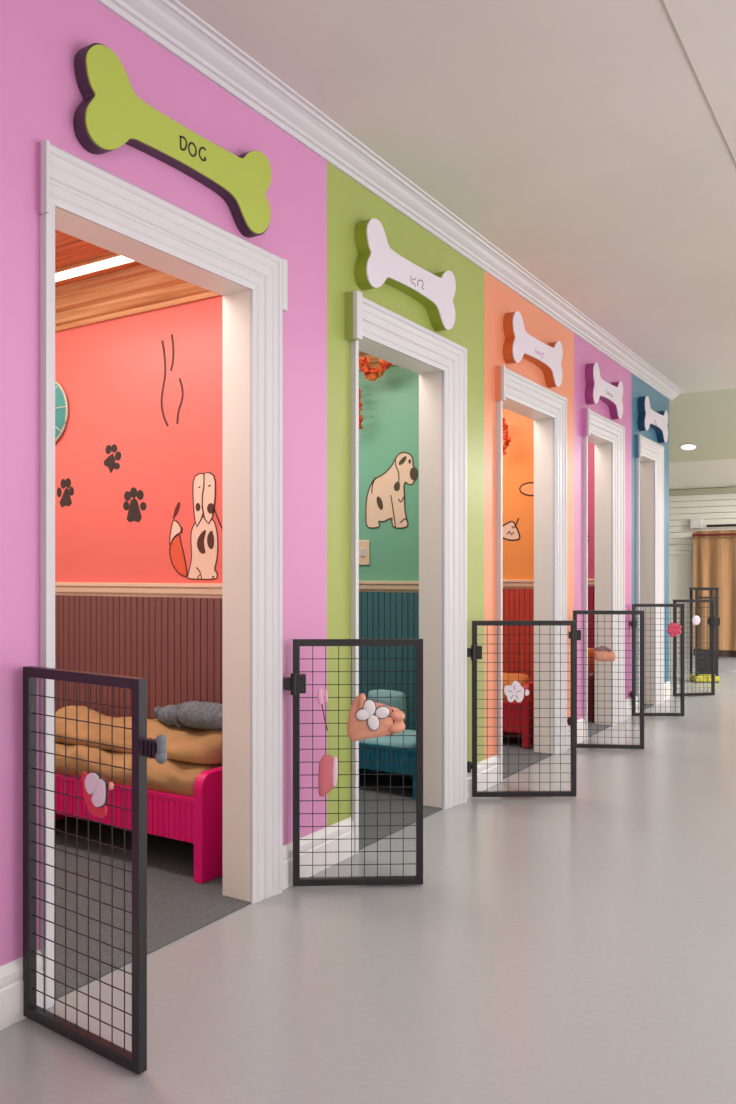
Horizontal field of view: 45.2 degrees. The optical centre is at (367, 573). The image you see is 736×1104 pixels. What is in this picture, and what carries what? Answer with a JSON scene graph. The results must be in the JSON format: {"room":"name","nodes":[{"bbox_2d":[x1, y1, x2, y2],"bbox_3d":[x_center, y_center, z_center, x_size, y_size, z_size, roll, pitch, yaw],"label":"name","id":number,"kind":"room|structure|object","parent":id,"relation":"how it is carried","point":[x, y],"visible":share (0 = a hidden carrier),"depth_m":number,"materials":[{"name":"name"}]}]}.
{"room":"dog kennel corridor","nodes":[
{"label":"dog kennel corridor","id":0,"kind":"room"},
{"bbox_2d":[55,229,142,286],"bbox_3d":[-1.690,-1.415,3.677,2.380,0.030,1.550,0,0,32],"label":"ceiling","id":1,"kind":"structure","parent":0,"point":[69,250],"depth_m":3.88,"materials":[{"name":"brown wood"}]},
{"bbox_2d":[55,253,135,282],"bbox_3d":[-1.367,-1.393,4.082,2.120,0.014,0.104,0,0,32],"label":"light strip","id":2,"kind":"object","parent":1,"relation":"attached to","point":[113,260],"visible":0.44,"depth_m":4.00,"materials":[{"name":"white plastic"}]},
{"bbox_2d":[55,296,221,582],"bbox_3d":[-1.267,-0.100,4.355,2.380,2.600,0.050,0,0,32],"label":"wall partition","id":3,"kind":"structure","parent":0,"point":[110,373],"depth_m":4.23,"materials":[{"name":"red paint"}]},
{"bbox_2d":[55,381,68,442],"bbox_3d":[-1.669,-0.830,4.555,0.354,0.354,0.046,0,0,32],"label":"disc","id":4,"kind":"object","parent":3,"relation":"attached to","point":[61,401],"visible":0.24,"depth_m":4.49,"materials":[{"name":"teal"}]},
{"bbox_2d":[57,478,73,506],"bbox_3d":[-1.537,-0.412,4.493,0.128,0.147,0.002,0,0,32],"label":"print","id":5,"kind":"object","parent":3,"relation":"attached to","point":[65,500],"visible":1,"depth_m":4.49,"materials":[{"name":"brown paint"}]},
{"bbox_2d":[104,444,120,472],"bbox_3d":[-1.245,-0.561,4.311,0.122,0.141,0.002,0,0,32],"label":"print","id":6,"kind":"object","parent":3,"relation":"attached to","point":[109,461],"visible":1,"depth_m":4.31,"materials":[{"name":"brown paint"}]},
{"bbox_2d":[123,487,145,521],"bbox_3d":[-1.116,-0.331,4.231,0.156,0.169,0.002,0,0,32],"label":"print","id":7,"kind":"object","parent":3,"relation":"attached to","point":[134,514],"visible":1,"depth_m":4.23,"materials":[{"name":"brown paint"}]},
{"bbox_2d":[55,265,220,331],"bbox_3d":[-1.318,-1.320,4.275,2.379,0.160,0.140,0,0,32],"label":"wood ceiling","id":8,"kind":"structure","parent":3,"relation":"attached to","point":[142,288],"depth_m":4.18,"materials":[{"name":"brown wood"}]},
{"bbox_2d":[55,595,221,719],"bbox_3d":[-1.284,0.652,4.330,2.379,1.095,0.011,0,0,32],"label":"wainscoting","id":9,"kind":"structure","parent":3,"relation":"attached to","point":[174,643],"depth_m":4.19,"materials":[{"name":"red wood"}]},
{"bbox_2d":[55,582,221,597],"bbox_3d":[-1.289,0.075,4.322,2.379,0.066,0.030,0,0,32],"label":"chair rail","id":10,"kind":"object","parent":3,"relation":"attached to","point":[180,590],"visible":0.47,"depth_m":4.17,"materials":[{"name":"beige wood"}]},
{"bbox_2d":[161,340,168,426],"bbox_3d":[-0.948,-0.889,4.126,0.051,0.408,0.002,0,0,32],"label":"painted line","id":11,"kind":"object","parent":3,"relation":"attached to","point":[162,342],"visible":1,"depth_m":4.13,"materials":[{"name":"black paint"}]},
{"bbox_2d":[170,334,173,370],"bbox_3d":[-0.908,-1.026,4.101,0.027,0.172,0.002,0,0,32],"label":"painted line","id":12,"kind":"object","parent":3,"relation":"attached to","point":[172,340],"visible":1,"depth_m":4.10,"materials":[{"name":"black paint"}]},
{"bbox_2d":[176,378,183,423],"bbox_3d":[-0.866,-0.797,4.075,0.046,0.212,0.002,0,0,32],"label":"painted line","id":13,"kind":"object","parent":3,"relation":"attached to","point":[180,381],"visible":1,"depth_m":4.07,"materials":[{"name":"black paint"}]},
{"bbox_2d":[169,472,221,579],"bbox_3d":[-0.774,-0.216,4.016,0.352,0.486,0.003,0,0,32],"label":"decal","id":14,"kind":"object","parent":3,"relation":"attached to","point":[204,534],"visible":0.98,"depth_m":4.00,"materials":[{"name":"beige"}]},
{"bbox_2d":[195,503,199,510],"bbox_3d":[-0.771,-0.303,4.014,0.029,0.039,0.003,0,0,32],"label":"spot","id":15,"kind":"object","parent":14,"relation":"attached to","point":[197,505],"depth_m":4.01,"materials":[{"name":"brown paint"}]},
{"bbox_2d":[197,530,205,553],"bbox_3d":[-0.753,-0.145,4.003,0.053,0.106,0.003,0,0,32],"label":"spot","id":16,"kind":"object","parent":14,"relation":"attached to","point":[201,534],"depth_m":4.00,"materials":[{"name":"brown paint"}]},
{"bbox_2d":[207,531,213,548],"bbox_3d":[-0.707,-0.153,3.974,0.040,0.081,0.003,0,0,32],"label":"spot","id":17,"kind":"object","parent":14,"relation":"attached to","point":[210,534],"depth_m":3.97,"materials":[{"name":"brown paint"}]},
{"bbox_2d":[207,503,214,513],"bbox_3d":[-0.705,-0.294,3.973,0.044,0.048,0.003,0,0,32],"label":"spot","id":18,"kind":"object","parent":14,"relation":"attached to","point":[210,506],"depth_m":3.97,"materials":[{"name":"brown paint"}]},
{"bbox_2d":[0,0,668,965],"bbox_3d":[0.111,-0.290,4.203,0.120,2.980,10.450,0,0,32],"label":"wall","id":19,"kind":"structure","parent":0,"point":[40,40],"depth_m":3.48,"materials":[{"name":"pink paint"}]},
{"bbox_2d":[0,949,43,1029],"bbox_3d":[-1.749,1.120,1.091,0.018,0.160,3.200,0,0,32],"label":"baseboard","id":20,"kind":"structure","parent":19,"relation":"attached to","point":[11,973],"depth_m":2.37,"materials":[{"name":"white wood"}]},
{"bbox_2d":[23,666,166,1074],"bbox_3d":[-0.698,0.721,2.232,0.564,0.942,0.028,0,0,36],"label":"gate","id":21,"kind":"object","parent":19,"relation":"attached to","point":[143,747],"visible":1,"depth_m":2.27,"materials":[{"name":"black metal"}]},
{"bbox_2d":[82,772,113,817],"bbox_3d":[-0.676,0.548,2.198,0.122,0.112,0.017,0,0,36],"label":"ornament","id":22,"kind":"object","parent":21,"relation":"attached to","point":[95,788],"visible":1,"depth_m":2.19,"materials":[{"name":"red"}]},
{"bbox_2d":[38,139,287,1008],"bbox_3d":[-0.662,0.003,2.940,0.168,2.394,1.100,0,0,32],"label":"door frame","id":23,"kind":"structure","parent":19,"relation":"in","point":[77,198],"depth_m":3.23,"materials":[{"name":"white wood"}]},
{"bbox_2d":[73,43,270,237],"bbox_3d":[-0.600,-1.383,2.901,0.050,0.330,0.861,0,0,32],"label":"sign","id":24,"kind":"object","parent":19,"relation":"attached to","point":[110,115],"visible":1,"depth_m":2.76,"materials":[{"name":"green"}]},
{"bbox_2d":[283,817,353,889],"bbox_3d":[-0.203,1.120,3.569,0.018,0.160,0.514,0,0,32],"label":"baseboard","id":25,"kind":"structure","parent":19,"relation":"attached to","point":[331,832],"depth_m":3.57,"materials":[{"name":"white wood"}]},
{"bbox_2d":[285,639,422,885],"bbox_3d":[-0.053,0.721,3.392,0.530,0.942,0.058,0,0,-2],"label":"gate","id":26,"kind":"object","parent":19,"relation":"attached to","point":[296,683],"visible":0.99,"depth_m":3.40,"materials":[{"name":"black metal"}]},
{"bbox_2d":[317,689,327,730],"bbox_3d":[-0.173,0.520,3.383,0.042,0.161,0.012,0,0,-2],"label":"charm","id":27,"kind":"object","parent":26,"relation":"hanging from","point":[320,691],"visible":1,"depth_m":3.38,"materials":[{"name":"pink plastic"}]},
{"bbox_2d":[318,755,337,796],"bbox_3d":[-0.153,0.772,3.380,0.074,0.159,0.018,0,0,-2],"label":"pouch","id":28,"kind":"object","parent":26,"relation":"hanging from","point":[328,766],"visible":1,"depth_m":3.37,"materials":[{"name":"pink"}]},
{"bbox_2d":[347,693,404,741],"bbox_3d":[0.033,0.547,3.368,0.221,0.185,0.056,0,0,-2],"label":"plush paw","id":29,"kind":"object","parent":26,"relation":"attached to","point":[367,719],"visible":1,"depth_m":3.35,"materials":[{"name":"orange fabric"}]},
{"bbox_2d":[95,0,683,400],"bbox_3d":[0.238,-1.738,4.183,0.116,0.085,10.550,0,0,32],"label":"crown molding","id":30,"kind":"structure","parent":19,"relation":"attached to","point":[170,24],"depth_m":3.62,"materials":[{"name":"white wood"}]},
{"bbox_2d":[354,218,455,330],"bbox_3d":[0.195,-1.383,4.160,0.066,0.320,0.851,0,0,32],"label":"sign","id":31,"kind":"object","parent":19,"relation":"attached to","point":[377,264],"visible":1,"depth_m":4.04,"materials":[{"name":"white wood"}]},
{"bbox_2d":[345,290,466,854],"bbox_3d":[0.173,0.003,4.255,0.194,2.394,1.135,0,0,32],"label":"door frame","id":32,"kind":"structure","parent":19,"relation":"in","point":[371,328],"depth_m":4.53,"materials":[{"name":"white wood"}]},
{"bbox_2d":[467,755,499,798],"bbox_3d":[0.622,1.120,4.891,0.018,0.160,0.481,0,0,32],"label":"baseboard","id":33,"kind":"structure","parent":19,"relation":"attached to","point":[492,761],"depth_m":4.93,"materials":[{"name":"white wood"}]},
{"bbox_2d":[467,620,575,796],"bbox_3d":[0.819,0.721,4.738,0.594,0.942,0.058,0,0,-1],"label":"gate","id":34,"kind":"object","parent":19,"relation":"attached to","point":[475,652],"visible":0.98,"depth_m":4.74,"materials":[{"name":"black metal"}]},
{"bbox_2d":[504,681,528,701],"bbox_3d":[0.796,0.629,4.736,0.136,0.115,0.006,0,0,-1],"label":"flower ornament","id":35,"kind":"object","parent":34,"relation":"attached to","point":[513,692],"visible":1,"depth_m":4.73,"materials":[{"name":"white ceramic"}]},
{"bbox_2d":[495,365,566,781],"bbox_3d":[0.995,0.003,5.578,0.188,2.394,1.126,0,0,32],"label":"door frame","id":36,"kind":"structure","parent":19,"relation":"in","point":[514,392],"depth_m":5.89,"materials":[{"name":"white wood"}]},
{"bbox_2d":[503,311,562,387],"bbox_3d":[1.039,-1.383,5.512,0.066,0.320,0.838,0,0,32],"label":"sign","id":37,"kind":"object","parent":19,"relation":"attached to","point":[518,344],"visible":1,"depth_m":5.38,"materials":[{"name":"white"}]},
{"bbox_2d":[567,718,585,748],"bbox_3d":[1.441,1.120,6.205,0.018,0.160,0.472,0,0,32],"label":"baseboard","id":38,"kind":"structure","parent":19,"relation":"attached to","point":[579,722],"depth_m":6.28,"materials":[{"name":"white wood"}]},
{"bbox_2d":[582,408,624,739],"bbox_3d":[1.768,0.003,6.821,0.184,2.394,0.973,0,0,32],"label":"door frame","id":39,"kind":"structure","parent":19,"relation":"in","point":[608,436],"depth_m":7.01,"materials":[{"name":"white wood"}]},
{"bbox_2d":[585,363,622,419],"bbox_3d":[1.806,-1.383,6.742,0.066,0.320,0.749,0,0,32],"label":"sign","id":40,"kind":"object","parent":19,"relation":"attached to","point":[596,389],"visible":1,"depth_m":6.60,"materials":[{"name":"white"}]},
{"bbox_2d":[567,610,643,748],"bbox_3d":[1.624,0.721,6.051,0.515,0.942,0.058,0,0,6],"label":"gate","id":41,"kind":"object","parent":19,"relation":"attached to","point":[575,612],"visible":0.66,"depth_m":6.05,"materials":[{"name":"black metal"}]},
{"bbox_2d":[594,646,615,660],"bbox_3d":[1.610,0.541,6.013,0.145,0.108,0.074,0,0,6],"label":"decoration","id":42,"kind":"object","parent":41,"relation":"on","point":[608,655],"visible":1,"depth_m":5.99,"materials":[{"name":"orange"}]},
{"bbox_2d":[625,696,637,719],"bbox_3d":[2.179,1.120,7.388,0.018,0.160,0.484,0,0,32],"label":"baseboard","id":43,"kind":"structure","parent":19,"relation":"attached to","point":[628,712],"depth_m":7.37,"materials":[{"name":"white wood"}]},
{"bbox_2d":[635,434,663,712],"bbox_3d":[2.478,0.003,7.964,0.180,2.394,0.863,0,0,32],"label":"door frame","id":44,"kind":"structure","parent":19,"relation":"in","point":[649,455],"depth_m":8.12,"materials":[{"name":"white wood"}]},
{"bbox_2d":[638,396,667,442],"bbox_3d":[2.571,-1.383,7.970,0.066,0.320,0.813,0,0,32],"label":"sign","id":45,"kind":"object","parent":19,"relation":"attached to","point":[647,418],"visible":1,"depth_m":7.81,"materials":[{"name":"white wood"}]},
{"bbox_2d":[630,604,683,715],"bbox_3d":[2.425,0.721,7.423,0.455,0.942,0.058,0,0,0],"label":"gate","id":46,"kind":"object","parent":19,"relation":"attached to","point":[633,625],"visible":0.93,"depth_m":7.42,"materials":[{"name":"black metal"}]},
{"bbox_2d":[667,622,681,636],"bbox_3d":[2.563,0.467,7.400,0.122,0.125,0.032,0,0,0],"label":"rosette","id":47,"kind":"object","parent":46,"relation":"attached to","point":[673,629],"visible":1,"depth_m":7.39,"materials":[{"name":"red"}]},
{"bbox_2d":[664,681,669,700],"bbox_3d":[2.834,1.120,8.439,0.018,0.160,0.380,0,0,32],"label":"baseboard","id":48,"kind":"structure","parent":19,"relation":"attached to","point":[667,685],"depth_m":8.48,"materials":[{"name":"white wood"}]},
{"bbox_2d":[0,668,735,1103],"bbox_3d":[1.934,1.230,4.745,6.200,0.060,13.300,0,0,32],"label":"floor","id":49,"kind":"structure","parent":0,"point":[580,949],"depth_m":2.69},
{"bbox_2d":[55,817,250,998],"bbox_3d":[-1.638,1.197,3.644,2.504,0.006,1.550,0,0,32],"label":"floor","id":50,"kind":"structure","parent":49,"relation":"on","point":[178,906],"depth_m":3.26,"materials":[{"name":"grey carpet"}]},
{"bbox_2d":[55,766,221,883],"bbox_3d":[-1.058,0.959,3.915,1.250,0.470,0.420,0,0,32],"label":"dog bed","id":51,"kind":"object","parent":50,"relation":"on","point":[196,819],"visible":0.4,"depth_m":3.49,"materials":[{"name":"pink wood"}]},
{"bbox_2d":[55,742,221,795],"bbox_3d":[-1.052,0.825,3.911,1.115,0.166,0.411,0,0,32],"label":"blanket","id":52,"kind":"object","parent":51,"relation":"on","point":[172,776],"visible":0.28,"depth_m":3.65,"materials":[{"name":"orange fabric"}]},
{"bbox_2d":[55,706,221,763],"bbox_3d":[-1.034,0.701,3.940,1.117,0.139,0.338,0,0,32],"label":"blanket","id":53,"kind":"object","parent":52,"relation":"on","point":[188,744],"visible":0.58,"depth_m":3.81,"materials":[{"name":"orange fabric"}]},
{"bbox_2d":[154,701,221,730],"bbox_3d":[-0.736,0.604,3.783,0.473,0.127,0.145,0,0,32],"label":"pillow","id":54,"kind":"object","parent":53,"relation":"on","point":[206,715],"visible":0.89,"depth_m":3.72,"materials":[{"name":"grey fabric"}]},
{"bbox_2d":[359,770,441,849],"bbox_3d":[-0.804,1.197,4.980,2.504,0.006,1.500,0,0,32],"label":"floor","id":55,"kind":"structure","parent":49,"relation":"on","point":[370,780],"depth_m":4.54,"materials":[{"name":"grey carpet"}]},
{"bbox_2d":[359,741,415,798],"bbox_3d":[-0.124,1.014,5.157,1.200,0.360,0.420,0,0,32],"label":"dog bed","id":56,"kind":"object","parent":55,"relation":"on","point":[370,754],"visible":0.15,"depth_m":4.77,"materials":[{"name":"teal wood"}]},
{"bbox_2d":[359,729,415,747],"bbox_3d":[-0.119,0.920,5.152,1.085,0.080,0.364,0,0,32],"label":"mattress","id":57,"kind":"object","parent":56,"relation":"on","point":[397,741],"visible":0.12,"depth_m":4.83,"materials":[{"name":"teal fabric"}]},
{"bbox_2d":[367,689,407,723],"bbox_3d":[0.100,0.775,5.129,0.260,0.200,0.070,0,0,32],"label":"pillow","id":58,"kind":"object","parent":57,"relation":"on","point":[397,702],"visible":0.43,"depth_m":5.09,"materials":[{"name":"teal fabric"}]},
{"bbox_2d":[503,736,551,778],"bbox_3d":[0.005,1.197,6.278,2.504,0.006,1.460,0,0,32],"label":"floor","id":59,"kind":"structure","parent":49,"relation":"on","point":[510,762],"depth_m":5.76,"materials":[{"name":"grey carpet"}]},
{"bbox_2d":[503,681,533,748],"bbox_3d":[0.709,0.949,6.465,1.100,0.490,0.320,0,0,32],"label":"dog bed","id":60,"kind":"object","parent":59,"relation":"on","point":[526,725],"visible":0.17,"depth_m":6.09,"materials":[{"name":"red wood"}]},
{"bbox_2d":[503,672,531,702],"bbox_3d":[0.726,0.809,6.446,0.950,0.211,0.260,0,0,32],"label":"mattress","id":61,"kind":"object","parent":60,"relation":"on","point":[508,678],"visible":0.14,"depth_m":6.19,"materials":[{"name":"orange fabric"}]},
{"bbox_2d":[588,721,610,736],"bbox_3d":[0.794,1.197,7.543,2.504,0.006,1.420,0,0,32],"label":"floor","id":62,"kind":"structure","parent":49,"relation":"on","point":[593,725],"depth_m":6.88,"materials":[{"name":"grey carpet"}]},
{"bbox_2d":[588,671,594,721],"bbox_3d":[1.459,0.969,7.611,1.100,0.450,0.420,0,0,32],"label":"dog bed","id":63,"kind":"object","parent":62,"relation":"on","point":[592,672],"visible":0.08,"depth_m":7.16,"materials":[{"name":"red"}]},
{"bbox_2d":[588,648,594,672],"bbox_3d":[1.494,0.732,7.582,0.950,0.245,0.360,0,0,32],"label":"mattress","id":64,"kind":"object","parent":63,"relation":"on","point":[592,652],"visible":0.09,"depth_m":7.25,"materials":[{"name":"orange fabric"}]},
{"bbox_2d":[644,704,653,709],"bbox_3d":[1.532,1.197,8.726,2.504,0.006,1.270,0,0,32],"label":"floor","id":65,"kind":"structure","parent":49,"relation":"on","point":[646,706],"depth_m":8.04,"materials":[{"name":"grey carpet"}]},
{"bbox_2d":[673,599,719,695],"bbox_3d":[3.219,0.721,8.673,0.480,0.942,0.058,0,0,-11],"label":"gate","id":66,"kind":"object","parent":49,"relation":"on","point":[714,621],"visible":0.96,"depth_m":8.69,"materials":[{"name":"black metal"}]},
{"bbox_2d":[692,615,699,624],"bbox_3d":[3.214,0.446,8.670,0.090,0.112,0.014,0,0,-11],"label":"tag","id":67,"kind":"object","parent":66,"relation":"attached to","point":[696,619],"visible":1,"depth_m":8.66,"materials":[{"name":"white plastic"}]},
{"bbox_2d":[689,587,719,682],"bbox_3d":[3.753,0.675,9.882,0.260,1.050,0.250,0,0,3],"label":"wire stand","id":68,"kind":"object","parent":49,"relation":"on","point":[695,677],"visible":0.8,"depth_m":9.79,"materials":[{"name":"black metal"}]},
{"bbox_2d":[689,674,719,681],"bbox_3d":[3.753,1.159,9.875,0.260,0.058,0.235,0,0,3],"label":"tray","id":69,"kind":"object","parent":68,"relation":"on","point":[695,677],"depth_m":9.77,"materials":[{"name":"yellow plastic"}]},
{"bbox_2d":[359,365,418,580],"bbox_3d":[-0.447,-0.100,5.671,2.380,2.600,0.050,0,0,32],"label":"wall partition","id":70,"kind":"structure","parent":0,"point":[390,403],"depth_m":5.28,"materials":[{"name":"green paint"}]},
{"bbox_2d":[359,384,362,429],"bbox_3d":[-0.072,-1.006,5.310,0.098,0.367,0.079,0,0,32],"label":"leaf garland","id":71,"kind":"object","parent":70,"relation":"attached to","point":[360,402],"visible":0.23,"depth_m":5.30,"materials":[{"name":"orange plant"}]},
{"bbox_2d":[359,540,369,564],"bbox_3d":[-0.029,-0.130,5.372,0.085,0.150,0.013,0,0,32],"label":"light switch","id":72,"kind":"object","parent":70,"relation":"attached to","point":[364,545],"visible":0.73,"depth_m":5.36,"materials":[{"name":"beige plastic"}]},
{"bbox_2d":[359,356,391,381],"bbox_3d":[0.009,-1.216,5.181,0.334,0.183,0.096,0,0,32],"label":"leaf garland","id":73,"kind":"object","parent":70,"relation":"attached to","point":[364,363],"visible":0.66,"depth_m":5.16,"materials":[{"name":"orange plant"}]},
{"bbox_2d":[359,351,394,370],"bbox_3d":[-0.497,-1.320,5.590,2.379,0.160,0.140,0,0,32],"label":"crown molding","id":74,"kind":"structure","parent":70,"relation":"attached to","point":[374,361],"depth_m":5.30,"materials":[{"name":"brown wood"}]},
{"bbox_2d":[359,592,418,777],"bbox_3d":[-0.463,0.652,5.645,2.379,1.095,0.011,0,0,32],"label":"wainscoting","id":75,"kind":"structure","parent":70,"relation":"attached to","point":[382,615],"depth_m":5.27,"materials":[{"name":"teal wood"}]},
{"bbox_2d":[359,581,418,592],"bbox_3d":[-0.468,0.075,5.637,2.379,0.066,0.030,0,0,32],"label":"chair rail","id":76,"kind":"object","parent":70,"relation":"attached to","point":[364,586],"depth_m":5.26,"materials":[{"name":"beige wood"}]},
{"bbox_2d":[365,452,417,528],"bbox_3d":[0.138,-0.495,5.274,0.364,0.455,0.003,0,0,32],"label":"decal","id":77,"kind":"object","parent":70,"relation":"attached to","point":[385,498],"visible":1,"depth_m":5.27,"materials":[{"name":"beige"}]},
{"bbox_2d":[377,496,382,509],"bbox_3d":[0.071,-0.426,5.316,0.044,0.082,0.002,0,0,32],"label":"spot","id":78,"kind":"object","parent":77,"relation":"attached to","point":[379,498],"depth_m":5.32,"materials":[{"name":"brown paint"}]},
{"bbox_2d":[394,481,399,490],"bbox_3d":[0.171,-0.522,5.253,0.042,0.060,0.002,0,0,32],"label":"spot","id":79,"kind":"object","parent":77,"relation":"attached to","point":[396,483],"depth_m":5.25,"materials":[{"name":"brown paint"}]},
{"bbox_2d":[178,0,735,393],"bbox_3d":[1.988,-1.810,3.150,4.420,0.060,10.650,0,0,32],"label":"ceiling","id":80,"kind":"structure","parent":0,"point":[580,139],"depth_m":3.47,"materials":[{"name":"paint"}]},
{"bbox_2d":[661,0,735,165],"bbox_3d":[1.409,-1.779,3.541,0.007,0.004,10.500,0,0,32],"label":"trim","id":81,"kind":"structure","parent":80,"relation":"attached to","point":[662,1],"depth_m":3.15,"materials":[{"name":"beige"}]},
{"bbox_2d":[503,408,533,579],"bbox_3d":[0.352,-0.100,6.952,2.380,2.600,0.050,0,0,32],"label":"wall partition","id":82,"kind":"structure","parent":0,"point":[518,463],"depth_m":6.45,"materials":[{"name":"orange paint"}]},
{"bbox_2d":[503,417,511,455],"bbox_3d":[0.981,-0.997,6.378,0.115,0.290,0.070,0,0,32],"label":"leaf garland","id":83,"kind":"object","parent":82,"relation":"attached to","point":[506,439],"visible":0.77,"depth_m":6.36,"materials":[{"name":"orange plant"}]},
{"bbox_2d":[503,518,519,540],"bbox_3d":[1.036,-0.326,6.495,0.178,0.168,0.002,0,0,32],"label":"decal","id":84,"kind":"object","parent":82,"relation":"attached to","point":[510,530],"visible":0.76,"depth_m":6.48,"materials":[{"name":"beige"}]},
{"bbox_2d":[503,589,533,737],"bbox_3d":[0.336,0.652,6.926,2.379,1.095,0.011,0,0,32],"label":"wainscoting","id":85,"kind":"structure","parent":82,"relation":"attached to","point":[518,604],"depth_m":6.45,"materials":[{"name":"red wood"}]},
{"bbox_2d":[503,580,533,588],"bbox_3d":[0.331,0.075,6.918,2.379,0.066,0.030,0,0,32],"label":"chair rail","id":86,"kind":"object","parent":82,"relation":"attached to","point":[507,584],"depth_m":6.43,"materials":[{"name":"beige wood"}]},
{"bbox_2d":[519,482,533,495],"bbox_3d":[1.185,-0.614,6.401,0.199,0.105,0.002,0,0,32],"label":"decal","id":87,"kind":"object","parent":82,"relation":"attached to","point":[527,489],"visible":0.55,"depth_m":6.42,"materials":[{"name":"orange paint"}]},
{"bbox_2d":[588,442,594,578],"bbox_3d":[1.130,-0.100,8.199,2.380,2.600,0.050,0,0,32],"label":"wall partition","id":88,"kind":"structure","parent":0,"point":[591,447],"depth_m":7.67,"materials":[{"name":"red paint"}]},
{"bbox_2d":[588,586,594,647],"bbox_3d":[1.114,0.652,8.173,2.379,1.095,0.011,0,0,32],"label":"wainscoting","id":89,"kind":"structure","parent":88,"relation":"attached to","point":[591,590],"depth_m":7.66,"materials":[{"name":"red wood"}]},
{"bbox_2d":[588,579,594,586],"bbox_3d":[1.109,0.075,8.165,2.379,0.066,0.030,0,0,32],"label":"chair rail","id":90,"kind":"object","parent":88,"relation":"attached to","point":[591,582],"depth_m":7.64,"materials":[{"name":"beige wood"}]},
{"bbox_2d":[669,388,735,462],"bbox_3d":[4.493,-1.569,8.848,6.200,0.522,1.670,0,0,32],"label":"ceiling","id":91,"kind":"structure","parent":0,"point":[706,420],"depth_m":9.35,"materials":[{"name":"beige paint"}]},
{"bbox_2d":[680,443,696,449],"bbox_3d":[3.584,-1.423,9.903,0.185,0.062,0.178,0,0,39],"label":"recessed light","id":92,"kind":"object","parent":91,"relation":"in","point":[687,446],"visible":1,"depth_m":9.89,"materials":[{"name":"white"}]},
{"bbox_2d":[669,459,735,489],"bbox_3d":[5.168,-1.209,9.930,6.200,0.298,0.880,0,0,32],"label":"wall","id":93,"kind":"structure","parent":0,"point":[708,473],"depth_m":10.62,"materials":[{"name":"white paint"}]},
{"bbox_2d":[669,554,735,657],"bbox_3d":[5.417,0.455,10.328,6.200,1.490,0.060,0,0,32],"label":"wall","id":94,"kind":"structure","parent":0,"point":[680,565],"depth_m":11.20,"materials":[{"name":"white paint"}]},
{"bbox_2d":[669,551,692,553],"bbox_3d":[5.393,-0.274,10.290,6.200,0.037,0.030,0,0,32],"label":"trim ledge","id":95,"kind":"object","parent":94,"relation":"attached to","point":[670,552],"depth_m":11.17,"materials":[{"name":"white wood"}]},
{"bbox_2d":[669,655,735,671],"bbox_3d":[5.396,1.115,10.294,6.200,0.170,0.020,0,0,32],"label":"baseboard","id":96,"kind":"structure","parent":94,"relation":"attached to","point":[724,664],"depth_m":10.94,"materials":[{"name":"white wood"}]},
{"bbox_2d":[669,492,735,550],"bbox_3d":[5.409,-0.682,10.316,6.200,0.776,0.068,0,0,32],"label":"wall","id":97,"kind":"structure","parent":0,"point":[713,507],"depth_m":11.11,"materials":[{"name":"white wood"}]},
{"bbox_2d":[690,519,702,528],"bbox_3d":[4.101,-0.630,11.053,0.140,0.120,0.064,0,0,32],"label":"wall box","id":98,"kind":"object","parent":97,"relation":"attached to","point":[694,523],"visible":1,"depth_m":11.03,"materials":[{"name":"white plastic"}]},
{"bbox_2d":[669,487,735,494],"bbox_3d":[5.393,-1.031,10.290,6.200,0.062,0.070,0,0,32],"label":"beam","id":99,"kind":"structure","parent":97,"relation":"attached to","point":[728,489],"depth_m":11.01,"materials":[{"name":"beige"}]},
{"bbox_2d":[692,533,735,536],"bbox_3d":[5.040,-0.480,10.406,2.322,0.044,0.198,0,0,32],"label":"curtain rod","id":100,"kind":"object","parent":97,"relation":"attached to","point":[694,534],"visible":0.98,"depth_m":10.80,"materials":[{"name":"red"}]},
{"bbox_2d":[693,530,735,656],"bbox_3d":[5.022,0.237,10.394,2.300,1.545,0.048,0,0,32],"label":"curtain","id":101,"kind":"object","parent":100,"relation":"hanging from","point":[714,557],"visible":0.65,"depth_m":10.82,"materials":[{"name":"brown fabric"}]},
{"bbox_2d":[703,523,735,528],"bbox_3d":[4.588,-0.598,10.776,0.960,0.065,0.018,0,0,32],"label":"air vent","id":102,"kind":"object","parent":97,"relation":"in","point":[705,525],"visible":1,"depth_m":10.93,"materials":[{"name":"white"}]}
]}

